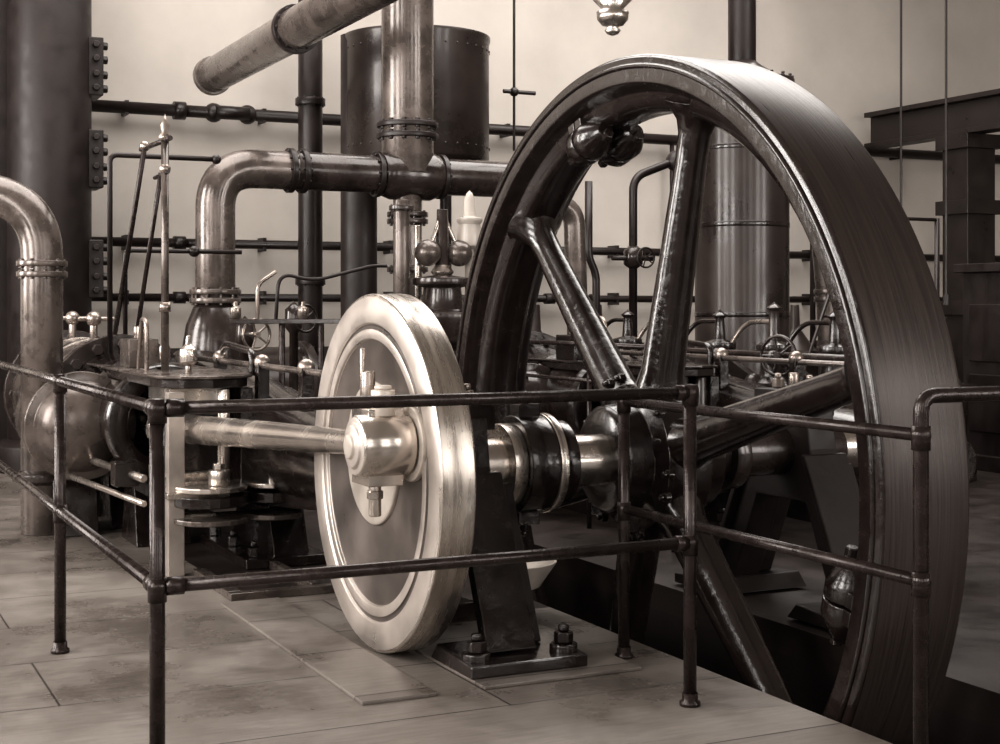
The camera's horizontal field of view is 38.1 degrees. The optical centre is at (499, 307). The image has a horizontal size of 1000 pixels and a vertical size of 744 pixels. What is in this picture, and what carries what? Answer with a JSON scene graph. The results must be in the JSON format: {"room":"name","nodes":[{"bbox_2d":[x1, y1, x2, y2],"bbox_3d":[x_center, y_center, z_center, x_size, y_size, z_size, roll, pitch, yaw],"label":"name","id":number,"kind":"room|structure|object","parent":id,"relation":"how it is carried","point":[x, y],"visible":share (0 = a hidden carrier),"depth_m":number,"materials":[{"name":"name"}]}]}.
{"room":"steam engine room","nodes":[
{"label":"steam engine room","id":0,"kind":"room"},
{"bbox_2d":[0,470,999,743],"bbox_3d":[2.413,2.070,6.498,16.000,1.600,15.600,0,0,-26],"label":"floor","id":1,"kind":"structure","parent":0,"point":[226,682],"depth_m":5.11,"materials":[{"name":"concrete"}]},
{"bbox_2d":[0,175,67,535],"bbox_3d":[-3.026,0.189,8.183,1.196,2.162,0.320,0,0,-1],"label":"riser pipe","id":2,"kind":"object","parent":1,"relation":"on","point":[41,263],"visible":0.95,"depth_m":8.09,"materials":[{"name":"silver metal"}]},
{"bbox_2d":[0,0,107,473],"bbox_3d":[-3.857,-1.525,11.298,1.530,5.590,0.840,0,0,-26],"label":"column","id":3,"kind":"structure","parent":1,"relation":"on","point":[52,71],"depth_m":11.22,"materials":[{"name":"black metal"}]},
{"bbox_2d":[3,311,325,576],"bbox_3d":[-1.854,0.645,8.029,1.461,1.246,5.578,0,0,-26],"label":"engine","id":4,"kind":"object","parent":1,"relation":"on","point":[107,442],"visible":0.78,"depth_m":7.34,"materials":[{"name":"black metal"}]},
{"bbox_2d":[113,115,172,369],"bbox_3d":[-2.062,-0.340,8.284,0.070,1.359,1.712,0,0,-24],"label":"stand","id":5,"kind":"object","parent":4,"relation":"on","point":[165,137],"visible":0.97,"depth_m":7.61,"materials":[{"name":"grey metal"}]},
{"bbox_2d":[107,152,241,353],"bbox_3d":[-1.976,-0.305,8.849,0.856,1.270,0.215,0,0,-26],"label":"pipe","id":6,"kind":"object","parent":4,"relation":"on","point":[193,251],"visible":0.92,"depth_m":8.62,"materials":[{"name":"black metal"}]},
{"bbox_2d":[185,348,417,516],"bbox_3d":[-1.023,0.430,6.139,0.224,0.580,2.862,0,0,-27],"label":"rod","id":7,"kind":"object","parent":4,"relation":"attached to","point":[379,446],"visible":0.91,"depth_m":4.99,"materials":[{"name":"metal"}]},
{"bbox_2d":[174,341,317,396],"bbox_3d":[-2.104,0.770,11.700,1.196,1.000,0.900,0,0,-26],"label":"condenser","id":8,"kind":"object","parent":1,"relation":"on","point":[306,350],"visible":0.1,"depth_m":11.63,"materials":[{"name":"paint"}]},
{"bbox_2d":[235,316,270,360],"bbox_3d":[-1.595,0.660,9.315,0.215,1.220,0.278,0,0,-26],"label":"valve","id":9,"kind":"object","parent":1,"relation":"on","point":[245,334],"visible":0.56,"depth_m":9.30,"materials":[{"name":"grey metal"}]},
{"bbox_2d":[193,560,334,600],"bbox_3d":[-1.033,1.250,6.709,0.620,0.040,0.700,0,0,-26],"label":"curb","id":10,"kind":"object","parent":1,"relation":"on","point":[306,587],"visible":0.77,"depth_m":6.39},
{"bbox_2d":[289,373,297,390],"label":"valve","id":11,"kind":"object","parent":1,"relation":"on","point":[293,378],"depth_m":9.81,"materials":[{"name":"metal"}]},
{"bbox_2d":[285,324,316,366],"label":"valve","id":12,"kind":"object","parent":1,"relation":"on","point":[293,329],"depth_m":9.80,"materials":[{"name":"metal"}]},
{"bbox_2d":[285,301,317,318],"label":"valve","id":13,"kind":"object","parent":1,"relation":"on","point":[291,312],"depth_m":9.77,"materials":[{"name":"metal"}]},
{"bbox_2d":[228,264,387,392],"bbox_3d":[-1.213,0.494,9.195,0.980,1.552,0.237,0,0,-26],"label":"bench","id":14,"kind":"object","parent":1,"relation":"on","point":[235,311],"visible":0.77,"depth_m":9.20,"materials":[{"name":"metal"}]},
{"bbox_2d":[295,0,324,355],"bbox_3d":[-1.639,-1.525,12.536,0.260,5.590,0.260,0,0,27],"label":"drain pipe","id":15,"kind":"object","parent":1,"relation":"on","point":[310,101],"visible":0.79,"depth_m":12.44,"materials":[{"name":"black metal"}]},
{"bbox_2d":[182,0,507,359],"bbox_3d":[-1.033,-1.525,10.386,2.520,5.590,0.540,0,0,-26],"label":"pipe","id":16,"kind":"object","parent":1,"relation":"on","point":[407,167],"visible":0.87,"depth_m":10.34,"materials":[{"name":"black metal"}]},
{"bbox_2d":[0,360,700,743],"bbox_3d":[-1.221,0.756,6.468,1.766,1.028,4.958,0,0,-26],"label":"pipe railing","id":17,"kind":"object","parent":1,"relation":"on","point":[158,586],"visible":1,"depth_m":4.33,"materials":[{"name":"metal"}]},
{"bbox_2d":[314,294,476,652],"bbox_3d":[-0.492,0.607,5.371,0.350,1.320,1.320,0,0,-26],"label":"disc","id":18,"kind":"object","parent":1,"relation":"on","point":[433,514],"visible":0.75,"depth_m":5.12,"materials":[{"name":"metal"}]},
{"bbox_2d":[341,25,489,317],"bbox_3d":[-0.694,-1.525,11.994,1.229,5.590,1.220,0,0,-26],"label":"tank","id":19,"kind":"object","parent":1,"relation":"on","point":[461,55],"visible":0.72,"depth_m":11.61,"materials":[{"name":"metal"}]},
{"bbox_2d":[220,597,640,704],"bbox_3d":[-0.350,1.264,5.640,1.040,0.012,1.740,0,0,-26],"label":"plate","id":20,"kind":"object","parent":1,"relation":"on","point":[360,674],"visible":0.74,"depth_m":5.19,"materials":[{"name":"grey metal"}]},
{"bbox_2d":[431,383,586,679],"bbox_3d":[-0.154,0.767,5.535,0.450,0.981,1.200,0,0,-26],"label":"pedestal","id":21,"kind":"object","parent":20,"relation":"on","point":[508,640],"visible":0.44,"depth_m":5.16,"materials":[{"name":"black metal"}]},
{"bbox_2d":[487,403,857,535],"bbox_3d":[0.242,0.607,6.646,2.280,0.566,2.046,0,0,-26],"label":"crankshaft","id":22,"kind":"object","parent":21,"relation":"on","point":[545,464],"visible":0.48,"depth_m":5.59,"materials":[{"name":"metal"}]},
{"bbox_2d":[456,54,968,743],"bbox_3d":[0.616,0.607,5.907,0.480,3.220,3.220,0,0,-26],"label":"flywheel","id":23,"kind":"object","parent":22,"relation":"attached to","point":[887,307],"visible":0.72,"depth_m":5.16,"materials":[{"name":"black metal"}]},
{"bbox_2d":[526,560,556,589],"bbox_3d":[0.035,1.151,5.993,0.400,0.215,0.400,0,0,-26],"label":"drip tray","id":24,"kind":"object","parent":20,"relation":"on","point":[538,571],"visible":0.18,"depth_m":5.89,"materials":[{"name":"silver metal"}]},
{"bbox_2d":[389,190,482,355],"bbox_3d":[-0.404,0.255,9.246,0.720,2.030,0.480,0,0,-26],"label":"governor","id":25,"kind":"object","parent":1,"relation":"on","point":[442,292],"visible":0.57,"depth_m":9.15,"materials":[{"name":"metal"}]},
{"bbox_2d":[563,200,593,333],"bbox_3d":[0.386,0.111,11.236,0.812,2.319,0.283,0,0,-41],"label":"pipe","id":26,"kind":"object","parent":1,"relation":"on","point":[573,219],"visible":0.09,"depth_m":11.32,"materials":[{"name":"black metal"}]},
{"bbox_2d":[526,339,673,551],"bbox_3d":[0.259,0.726,8.884,0.056,1.088,3.028,0,0,-26],"label":"guard rail","id":27,"kind":"object","parent":1,"relation":"on","point":[542,342],"visible":0.04,"depth_m":8.40,"materials":[{"name":"metal"}]},
{"bbox_2d":[585,151,675,336],"bbox_3d":[1.199,-0.040,11.952,1.051,2.620,0.296,0,0,-31],"label":"pipe","id":28,"kind":"object","parent":1,"relation":"on","point":[632,258],"visible":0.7,"depth_m":11.94,"materials":[{"name":"black metal"}]},
{"bbox_2d":[532,304,817,375],"bbox_3d":[1.558,0.620,12.860,3.600,1.300,0.800,0,0,-26],"label":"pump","id":29,"kind":"object","parent":1,"relation":"on","point":[802,344],"visible":0.06,"depth_m":13.28,"materials":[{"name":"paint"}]},
{"bbox_2d":[607,302,858,521],"bbox_3d":[1.460,0.615,9.738,0.496,1.310,3.463,0,0,-26],"label":"gear","id":30,"kind":"object","parent":1,"relation":"on","point":[772,347],"visible":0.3,"depth_m":9.11,"materials":[{"name":"black metal"}]},
{"bbox_2d":[525,316,975,536],"bbox_3d":[0.622,0.645,9.226,1.461,1.246,5.578,0,0,-26],"label":"engine","id":31,"kind":"object","parent":1,"relation":"on","point":[717,389],"visible":0.22,"depth_m":8.54,"materials":[{"name":"black metal"}]},
{"bbox_2d":[694,0,832,374],"bbox_3d":[2.063,-1.524,11.549,1.224,5.589,0.897,0,0,-26],"label":"vessel","id":32,"kind":"object","parent":1,"relation":"on","point":[743,261],"visible":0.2,"depth_m":11.16,"materials":[{"name":"paint"}]},
{"bbox_2d":[675,372,858,628],"bbox_3d":[1.277,0.767,6.227,0.480,0.981,1.200,0,0,-26],"label":"pedestal","id":33,"kind":"object","parent":1,"relation":"on","point":[821,477],"visible":0.46,"depth_m":6.09,"materials":[{"name":"black metal"}]},
{"bbox_2d":[615,386,999,743],"bbox_3d":[1.688,0.739,5.009,2.068,1.062,1.618,0,0,-26],"label":"pipe railing","id":34,"kind":"object","parent":1,"relation":"on","point":[919,578],"visible":0.83,"depth_m":4.06,"materials":[{"name":"metal"}]},
{"bbox_2d":[810,244,815,348],"bbox_3d":[3.515,0.030,15.361,0.560,2.480,0.060,0,0,-26],"label":"pipe","id":35,"kind":"object","parent":1,"relation":"on","point":[812,282],"visible":0.02,"depth_m":15.23,"materials":[{"name":"black metal"}]},
{"bbox_2d":[804,217,939,370],"bbox_3d":[2.547,0.292,10.645,1.992,1.970,0.236,0,0,-39],"label":"stay","id":36,"kind":"object","parent":1,"relation":"on","point":[936,220],"visible":0.12,"depth_m":11.16,"materials":[{"name":"black metal"}]},
{"bbox_2d":[864,88,999,381],"bbox_3d":[5.494,-0.415,12.852,0.460,3.370,6.360,0,0,-26],"label":"girder","id":37,"kind":"object","parent":1,"relation":"on","point":[972,206],"visible":0.63,"depth_m":14.40,"materials":[{"name":"black metal"}]},
{"bbox_2d":[945,317,976,482],"bbox_3d":[2.896,0.660,10.396,0.600,1.220,1.618,0,0,41],"label":"steam separator","id":38,"kind":"object","parent":1,"relation":"on","point":[962,384],"visible":0.04,"depth_m":10.64,"materials":[{"name":"black metal"}]},
{"bbox_2d":[954,262,999,472],"bbox_3d":[4.111,0.460,11.428,0.750,1.620,0.700,0,0,-26],"label":"tall cabinet","id":39,"kind":"object","parent":1,"relation":"on","point":[981,281],"visible":0.88,"depth_m":11.34,"materials":[{"name":"black wood"}]},
{"bbox_2d":[92,0,999,362],"bbox_3d":[-1.048,-1.530,13.655,16.000,5.600,0.300,0,0,-26],"label":"wall","id":40,"kind":"structure","parent":0,"point":[844,53],"depth_m":14.11,"materials":[{"name":"paint"}]},
{"bbox_2d":[92,100,999,304],"bbox_3d":[1.191,-1.525,14.425,10.900,5.590,0.257,0,0,-26],"label":"pipe","id":41,"kind":"object","parent":40,"relation":"attached to","point":[213,112],"visible":0.35,"depth_m":12.82,"materials":[{"name":"black metal"}]},
{"bbox_3d":[2.412,-4.430,6.498,16.000,0.200,15.600,0,0,-26],"label":"ceiling","id":42,"kind":"structure","parent":0,"visible":0},
{"bbox_2d":[193,0,397,95],"bbox_3d":[-1.183,-3.035,9.524,0.340,2.570,5.662,0,0,-26],"label":"exhaust pipe","id":43,"kind":"object","parent":42,"relation":"hanging from","point":[297,28],"visible":1,"depth_m":9.93,"materials":[{"name":"grey metal"}]},
{"bbox_2d":[503,0,535,150],"bbox_3d":[0.164,-2.825,12.297,0.300,2.990,0.080,0,0,-26],"label":"hanging rod","id":44,"kind":"object","parent":42,"relation":"hanging from","point":[513,91],"visible":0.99,"depth_m":12.27,"materials":[{"name":"black metal"}]},
{"bbox_2d":[593,0,631,35],"bbox_3d":[0.621,-2.910,7.997,0.220,2.820,0.220,0,0,-26],"label":"pendant lamp","id":45,"kind":"object","parent":42,"relation":"hanging from","point":[612,14],"visible":1,"depth_m":7.94,"materials":[{"name":"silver metal"}]},
{"bbox_2d":[900,0,901,204],"bbox_3d":[3.901,-2.475,14.104,0.055,3.690,0.055,0,0,-3],"label":"hanging rod","id":46,"kind":"object","parent":42,"relation":"hanging from","point":[900,0],"visible":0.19,"depth_m":14.09,"materials":[{"name":"black metal"}]},
{"bbox_2d":[943,0,948,304],"bbox_3d":[4.255,-2.175,13.830,0.055,4.290,0.055,0,0,-3],"label":"hanging rod","id":47,"kind":"object","parent":42,"relation":"hanging from","point":[945,296],"visible":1,"depth_m":13.82,"materials":[{"name":"black metal"}]}
]}

